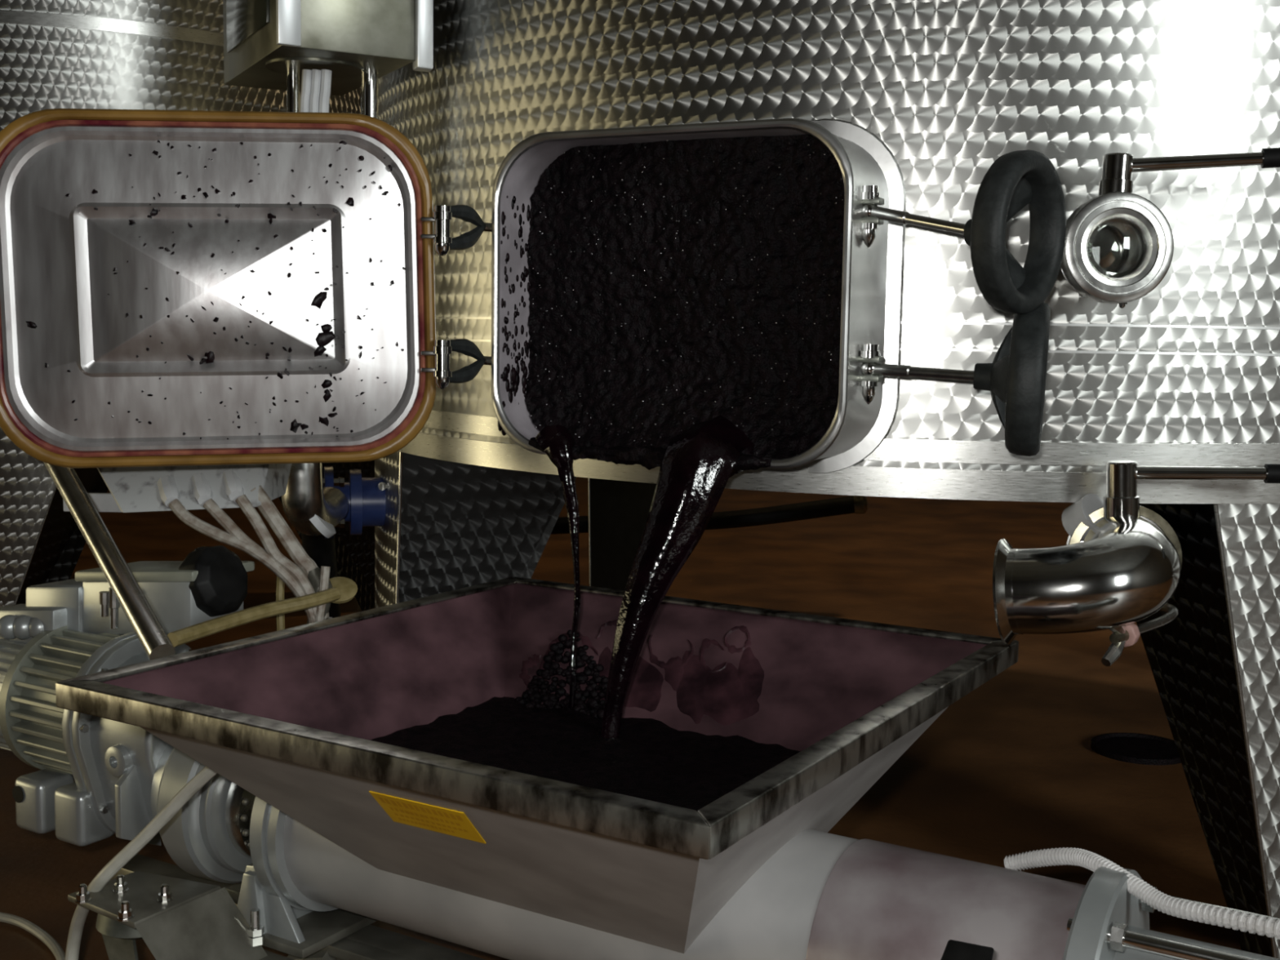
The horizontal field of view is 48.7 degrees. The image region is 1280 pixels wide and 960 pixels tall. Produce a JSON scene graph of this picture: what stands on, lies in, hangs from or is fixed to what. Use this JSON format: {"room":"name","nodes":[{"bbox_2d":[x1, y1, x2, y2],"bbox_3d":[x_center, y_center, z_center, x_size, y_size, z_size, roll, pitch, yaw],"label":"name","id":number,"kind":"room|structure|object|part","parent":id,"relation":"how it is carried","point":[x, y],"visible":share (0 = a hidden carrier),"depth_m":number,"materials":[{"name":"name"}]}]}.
{"room":"winery","nodes":[
{"label":"winery","id":0,"kind":"room"},
{"bbox_2d":[0,476,1240,959],"bbox_3d":[-0.010,0.607,3.079,11.000,0.100,12.000,1,6,0],"label":"floor","id":1,"kind":"structure","parent":0,"point":[1011,766],"depth_m":3.32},
{"bbox_2d":[0,911,65,959],"bbox_3d":[-0.824,0.652,1.925,0.083,0.012,0.479,-4,8,-42],"label":"cable","id":2,"kind":"object","parent":1,"relation":"on","point":[54,946],"visible":0.99,"depth_m":2.00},
{"bbox_2d":[0,0,375,611],"bbox_3d":[-1.600,-1.250,4.015,1.726,3.351,1.726,1,6,0],"label":"tank","id":3,"kind":"object","parent":1,"relation":"on","point":[154,55],"visible":0.16,"depth_m":3.31,"materials":[{"name":"metal"}]},
{"bbox_3d":[-1.742,0.165,3.365,0.839,0.665,0.114,2,6,8],"label":"leg","id":4,"kind":"part","parent":3,"relation":"part of","materials":[{"name":"metal"}]},
{"bbox_3d":[-1.353,0.160,3.493,0.181,0.661,0.515,4,7,26],"label":"gusset plate","id":5,"kind":"part","parent":3,"relation":"part of","materials":[{"name":"metal"}]},
{"bbox_3d":[-1.144,0.045,4.633,0.424,0.661,0.042,0,6,-13],"label":"gusset plate","id":6,"kind":"part","parent":3,"relation":"part of","materials":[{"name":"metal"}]},
{"bbox_3d":[-0.955,0.085,4.281,0.424,0.661,0.042,-5,8,-43],"label":"gusset plate","id":7,"kind":"part","parent":3,"relation":"part of","materials":[{"name":"metal"}]},
{"bbox_2d":[0,0,1279,959],"bbox_3d":[0.457,-1.091,2.791,2.548,3.350,2.360,1,6,0],"label":"tank","id":8,"kind":"object","parent":1,"relation":"on","point":[914,100],"visible":0.75,"depth_m":1.82,"materials":[{"name":"metal"}]},
{"bbox_2d":[25,140,406,439],"bbox_3d":[-0.536,-0.240,1.789,0.474,0.393,0.059,0,6,-9],"label":"grape skins","id":9,"kind":"object","parent":8,"relation":"attached to","point":[324,338],"visible":1,"depth_m":1.82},
{"bbox_3d":[-0.544,-0.241,1.794,0.567,0.460,0.086,0,6,-9],"label":"pressed panel","id":10,"kind":"part","parent":8,"relation":"part of","materials":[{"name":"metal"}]},
{"bbox_2d":[222,0,433,118],"bbox_3d":[-0.517,-0.492,2.297,0.244,0.730,0.402,-2,7,-29],"label":"control box","id":11,"kind":"object","parent":8,"relation":"attached to","point":[318,50],"visible":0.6,"depth_m":2.15,"materials":[{"name":"metal"}]},
{"bbox_3d":[-0.556,-0.390,2.273,0.020,0.530,0.020,1,6,0],"label":"post","id":12,"kind":"part","parent":11,"relation":"part of","materials":[{"name":"metal"}]},
{"bbox_3d":[-0.512,-0.648,2.222,0.150,0.004,0.150,1,6,0],"label":"gland plate","id":13,"kind":"part","parent":11,"relation":"part of","materials":[{"name":"metal"}]},
{"bbox_3d":[-0.434,-0.388,2.273,0.027,0.530,0.027,1,6,0],"label":"post","id":14,"kind":"part","parent":11,"relation":"part of","materials":[{"name":"metal"}]},
{"bbox_3d":[-0.489,0.253,2.706,0.032,0.665,0.486,-1,6,-14],"label":"leg","id":15,"kind":"part","parent":8,"relation":"part of","materials":[{"name":"metal"}]},
{"bbox_3d":[-0.270,0.271,2.584,0.356,0.661,0.072,-2,7,-25],"label":"gusset plate","id":16,"kind":"part","parent":8,"relation":"part of","materials":[{"name":"metal"}]},
{"bbox_2d":[497,195,530,435],"bbox_3d":[-0.174,-0.226,1.963,0.010,0.332,0.083,4,7,26],"label":"grape skins","id":17,"kind":"object","parent":8,"relation":"attached to","point":[514,374],"visible":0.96,"depth_m":1.96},
{"bbox_3d":[-0.019,0.160,3.701,0.024,0.661,0.356,-4,8,-40],"label":"gusset plate","id":18,"kind":"part","parent":8,"relation":"part of","materials":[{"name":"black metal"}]},
{"bbox_2d":[528,436,772,470],"bbox_3d":[0.006,-0.032,1.833,0.352,0.039,0.054,4,6,24],"label":"dripping must","id":19,"kind":"object","parent":8,"relation":"on","point":[649,457],"visible":0.56,"depth_m":1.83,"materials":[{"name":"black liquid"}]},
{"bbox_2d":[524,134,844,459],"bbox_3d":[0.054,-0.242,1.866,0.493,0.411,0.066,4,7,27],"label":"grape pomace","id":20,"kind":"object","parent":8,"relation":"in","point":[583,348],"visible":0.9,"depth_m":1.88,"materials":[{"name":"black food"}]},
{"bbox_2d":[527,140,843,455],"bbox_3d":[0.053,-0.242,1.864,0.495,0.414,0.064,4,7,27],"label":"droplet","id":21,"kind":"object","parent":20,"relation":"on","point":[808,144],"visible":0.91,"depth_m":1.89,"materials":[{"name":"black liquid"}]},
{"bbox_2d":[857,302,1050,456],"bbox_3d":[0.362,-0.123,1.686,0.239,0.181,0.181,3,6,17],"label":"wheel","id":22,"kind":"object","parent":8,"relation":"attached to","point":[1015,378],"visible":0.94,"depth_m":1.61,"materials":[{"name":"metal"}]},
{"bbox_3d":[0.348,-0.130,1.710,0.139,0.018,0.015,5,7,32],"label":"rod","id":23,"kind":"part","parent":22,"relation":"part of","materials":[{"name":"metal"}]},
{"bbox_2d":[861,150,1066,314],"bbox_3d":[0.344,-0.283,1.624,0.259,0.181,0.178,4,7,25],"label":"wheel","id":24,"kind":"object","parent":8,"relation":"attached to","point":[1016,180],"visible":0.98,"depth_m":1.60,"materials":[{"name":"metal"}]},
{"bbox_3d":[0.336,-0.307,1.673,0.015,0.043,0.152,-5,8,-43],"label":"rod","id":25,"kind":"part","parent":24,"relation":"part of","materials":[{"name":"metal"}]},
{"bbox_2d":[1057,147,1279,308],"bbox_3d":[0.670,-0.306,1.732,0.320,0.193,0.139,2,6,7],"label":"valve","id":26,"kind":"object","parent":8,"relation":"attached to","point":[1119,245],"visible":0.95,"depth_m":1.69,"materials":[{"name":"metal"}]},
{"bbox_3d":[0.572,-0.279,1.702,0.070,0.070,0.024,1,6,0],"label":"glass","id":27,"kind":"part","parent":26,"relation":"part of","materials":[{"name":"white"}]},
{"bbox_3d":[0.661,-0.379,1.687,0.153,0.023,0.017,2,6,13],"label":"lever","id":28,"kind":"part","parent":26,"relation":"part of","materials":[{"name":"metal"}]},
{"bbox_2d":[1061,460,1279,545],"bbox_3d":[0.706,0.057,1.963,0.316,0.205,0.467,1,6,0],"label":"valve","id":29,"kind":"object","parent":8,"relation":"attached to","point":[1121,499],"visible":0.38,"depth_m":1.76,"materials":[{"name":"metal"}]},
{"bbox_2d":[992,515,1180,644],"bbox_3d":[0.532,0.120,1.682,0.211,0.141,0.238,3,6,16],"label":"pipe elbow","id":30,"kind":"object","parent":29,"relation":"attached to","point":[1125,569],"visible":1,"depth_m":1.59,"materials":[{"name":"metal"}]},
{"bbox_2d":[1068,505,1182,666],"bbox_3d":[0.596,0.122,1.708,0.139,0.167,0.229,2,6,12],"label":"clamp","id":31,"kind":"object","parent":30,"relation":"attached to","point":[1127,635],"visible":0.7,"depth_m":1.69,"materials":[{"name":"silver metal"}]},
{"bbox_3d":[0.694,-0.008,1.760,0.162,0.021,0.017,2,6,9],"label":"lever","id":32,"kind":"part","parent":29,"relation":"part of","materials":[{"name":"metal"}]},
{"bbox_3d":[0.778,0.341,2.067,0.143,0.661,0.355,0,6,-12],"label":"gusset plate","id":33,"kind":"part","parent":8,"relation":"part of","materials":[{"name":"metal"}]},
{"bbox_3d":[0.964,0.355,1.947,0.459,0.665,0.029,-1,6,-20],"label":"leg","id":34,"kind":"part","parent":8,"relation":"part of","materials":[{"name":"metal"}]},
{"bbox_2d":[0,462,1279,959],"bbox_3d":[-0.157,0.307,1.637,2.394,0.787,0.808,5,7,33],"label":"pump","id":35,"kind":"object","parent":1,"relation":"on","point":[325,831],"visible":0.93,"depth_m":1.60,"materials":[{"name":"metal"}]},
{"bbox_3d":[-0.976,0.302,2.133,0.320,0.164,0.164,4,7,31],"label":"motor","id":36,"kind":"part","parent":35,"relation":"part of","materials":[{"name":"silver metal"}]},
{"bbox_3d":[-0.743,0.049,1.896,0.031,0.299,0.574,-4,8,-38],"label":"push handle","id":37,"kind":"part","parent":35,"relation":"part of","materials":[{"name":"metal"}]},
{"bbox_2d":[64,766,217,959],"bbox_3d":[-0.594,0.481,1.673,0.248,0.353,0.054,3,6,16],"label":"hose","id":38,"kind":"object","parent":35,"relation":"attached to","point":[206,775],"visible":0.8,"depth_m":1.65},
{"bbox_3d":[-0.591,0.490,1.670,0.129,0.008,0.126,4,7,30],"label":"castor plate","id":39,"kind":"part","parent":35,"relation":"part of","materials":[{"name":"metal"}]},
{"bbox_3d":[-0.676,0.130,2.009,0.229,0.034,0.114,4,6,24],"label":"housing lid","id":40,"kind":"part","parent":35,"relation":"part of","materials":[{"name":"paint"}]},
{"bbox_2d":[62,463,292,512],"bbox_3d":[-0.699,-0.034,2.100,0.325,0.168,0.227,1,6,0],"label":"junction box","id":41,"kind":"object","parent":35,"relation":"attached to","point":[131,489],"visible":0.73,"depth_m":2.02,"materials":[{"name":"white plastic"}]},
{"bbox_3d":[-0.817,0.034,2.116,0.090,0.028,0.012,1,6,0],"label":"mounting arm","id":42,"kind":"part","parent":41,"relation":"part of"},
{"bbox_2d":[168,498,313,623],"bbox_3d":[-0.560,0.139,2.001,0.218,0.221,0.032,1,6,1],"label":"cable","id":43,"kind":"object","parent":41,"relation":"attached to","point":[178,508],"visible":0.8,"depth_m":1.99,"materials":[{"name":"grey plastic"}]},
{"bbox_2d":[203,498,315,622],"bbox_3d":[-0.533,0.142,2.001,0.174,0.229,0.032,1,6,2],"label":"cable","id":44,"kind":"object","parent":41,"relation":"attached to","point":[211,506],"visible":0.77,"depth_m":1.99,"materials":[{"name":"grey plastic"}]},
{"bbox_2d":[235,494,316,617],"bbox_3d":[-0.509,0.138,2.000,0.130,0.232,0.032,1,6,3],"label":"cable","id":45,"kind":"object","parent":41,"relation":"hanging from","point":[255,519],"visible":0.74,"depth_m":1.99,"materials":[{"name":"grey plastic"}]},
{"bbox_2d":[250,484,328,620],"bbox_3d":[-0.499,0.130,2.020,0.126,0.242,0.028,2,6,13],"label":"cable","id":46,"kind":"object","parent":41,"relation":"attached to","point":[268,510],"visible":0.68,"depth_m":2.01,"materials":[{"name":"grey plastic"}]},
{"bbox_2d":[167,586,340,647],"bbox_3d":[-0.514,0.179,1.879,0.040,0.032,0.294,4,7,31],"label":"hose","id":47,"kind":"object","parent":35,"relation":"attached to","point":[188,634],"visible":0.98,"depth_m":1.88,"materials":[{"name":"beige rubber"}]},
{"bbox_3d":[-0.160,0.605,1.662,1.350,0.045,0.050,4,7,31],"label":"rail","id":48,"kind":"part","parent":35,"relation":"part of","materials":[{"name":"metal"}]},
{"bbox_2d":[280,462,348,617],"bbox_3d":[-0.570,0.149,2.552,0.099,0.800,0.516,0,6,-6],"label":"pipe","id":49,"kind":"object","parent":35,"relation":"attached to","point":[314,510],"visible":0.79,"depth_m":2.32,"materials":[{"name":"silver metal"}]},
{"bbox_2d":[322,466,386,538],"bbox_3d":[-0.520,0.040,2.582,0.128,0.132,0.132,-1,6,-14],"label":"flange","id":50,"kind":"object","parent":49,"relation":"attached to","point":[366,496],"visible":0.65,"depth_m":2.55,"materials":[{"name":"metal"}]},
{"bbox_2d":[275,565,357,631],"bbox_3d":[-0.457,0.179,2.010,0.112,0.130,0.057,-2,6,-24],"label":"hose","id":51,"kind":"object","parent":35,"relation":"attached to","point":[318,578],"visible":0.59,"depth_m":2.01,"materials":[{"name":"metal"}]},
{"bbox_3d":[-0.415,0.555,1.814,0.150,0.012,0.200,4,7,31],"label":"plate","id":52,"kind":"part","parent":35,"relation":"part of","materials":[{"name":"metal"}]},
{"bbox_2d":[371,696,799,812],"bbox_3d":[-0.070,0.329,1.581,0.546,0.014,0.459,4,7,31],"label":"pool","id":53,"kind":"object","parent":35,"relation":"in","point":[650,759],"visible":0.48,"depth_m":1.68,"materials":[{"name":"black liquid"}]},
{"bbox_2d":[515,630,608,719],"bbox_3d":[-0.086,0.269,1.893,0.158,0.114,0.111,3,6,23],"label":"grape skins","id":54,"kind":"object","parent":53,"relation":"on","point":[531,698],"visible":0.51,"depth_m":1.89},
{"bbox_2d":[535,424,580,710],"bbox_3d":[-0.102,0.122,1.868,0.080,0.390,0.040,6,8,41],"label":"trickle","id":55,"kind":"object","parent":54,"relation":"on","point":[555,440],"visible":0.96,"depth_m":1.85,"materials":[{"name":"black liquid"}]},
{"bbox_2d":[601,414,754,738],"bbox_3d":[0.051,0.120,1.769,0.095,0.399,0.199,6,8,38],"label":"stream","id":56,"kind":"object","parent":53,"relation":"on","point":[697,464],"visible":0.98,"depth_m":1.74,"materials":[{"name":"black liquid"}]},
{"bbox_2d":[519,619,764,725],"bbox_3d":[0.002,0.242,1.869,0.369,0.106,0.117,4,7,27],"label":"wine splash","id":57,"kind":"object","parent":35,"relation":"on","point":[726,694],"visible":0.93,"depth_m":1.82,"materials":[{"name":"purple liquid"}]},
{"bbox_2d":[1004,847,1279,939],"bbox_3d":[0.457,0.377,1.282,0.033,0.054,0.315,-3,7,-33],"label":"corrugated hose","id":58,"kind":"object","parent":35,"relation":"on","point":[1143,891],"visible":0.92,"depth_m":1.26,"materials":[{"name":"white plastic"}]},
{"bbox_3d":[0.605,0.411,1.109,0.530,0.014,0.014,4,7,31],"label":"tie rod","id":59,"kind":"part","parent":35,"relation":"part of","materials":[{"name":"metal"}]},
{"bbox_3d":[0.669,0.409,1.216,0.530,0.014,0.014,4,7,31],"label":"tie rod","id":60,"kind":"part","parent":35,"relation":"part of","materials":[{"name":"metal"}]},
{"bbox_2d":[551,495,867,534],"bbox_3d":[-0.127,0.192,4.719,1.752,0.375,0.217,3,6,20],"label":"pipe","id":61,"kind":"object","parent":1,"relation":"on","point":[857,504],"visible":0.38,"depth_m":4.51,"materials":[{"name":"black plastic"}]},
{"bbox_2d":[1090,732,1181,764],"bbox_3d":[1.069,0.573,3.020,0.200,0.013,0.200,1,6,0],"label":"floor drain","id":62,"kind":"object","parent":1,"relation":"on","point":[1131,748],"visible":0.84,"depth_m":3.02,"materials":[{"name":"black metal"}]}
]}

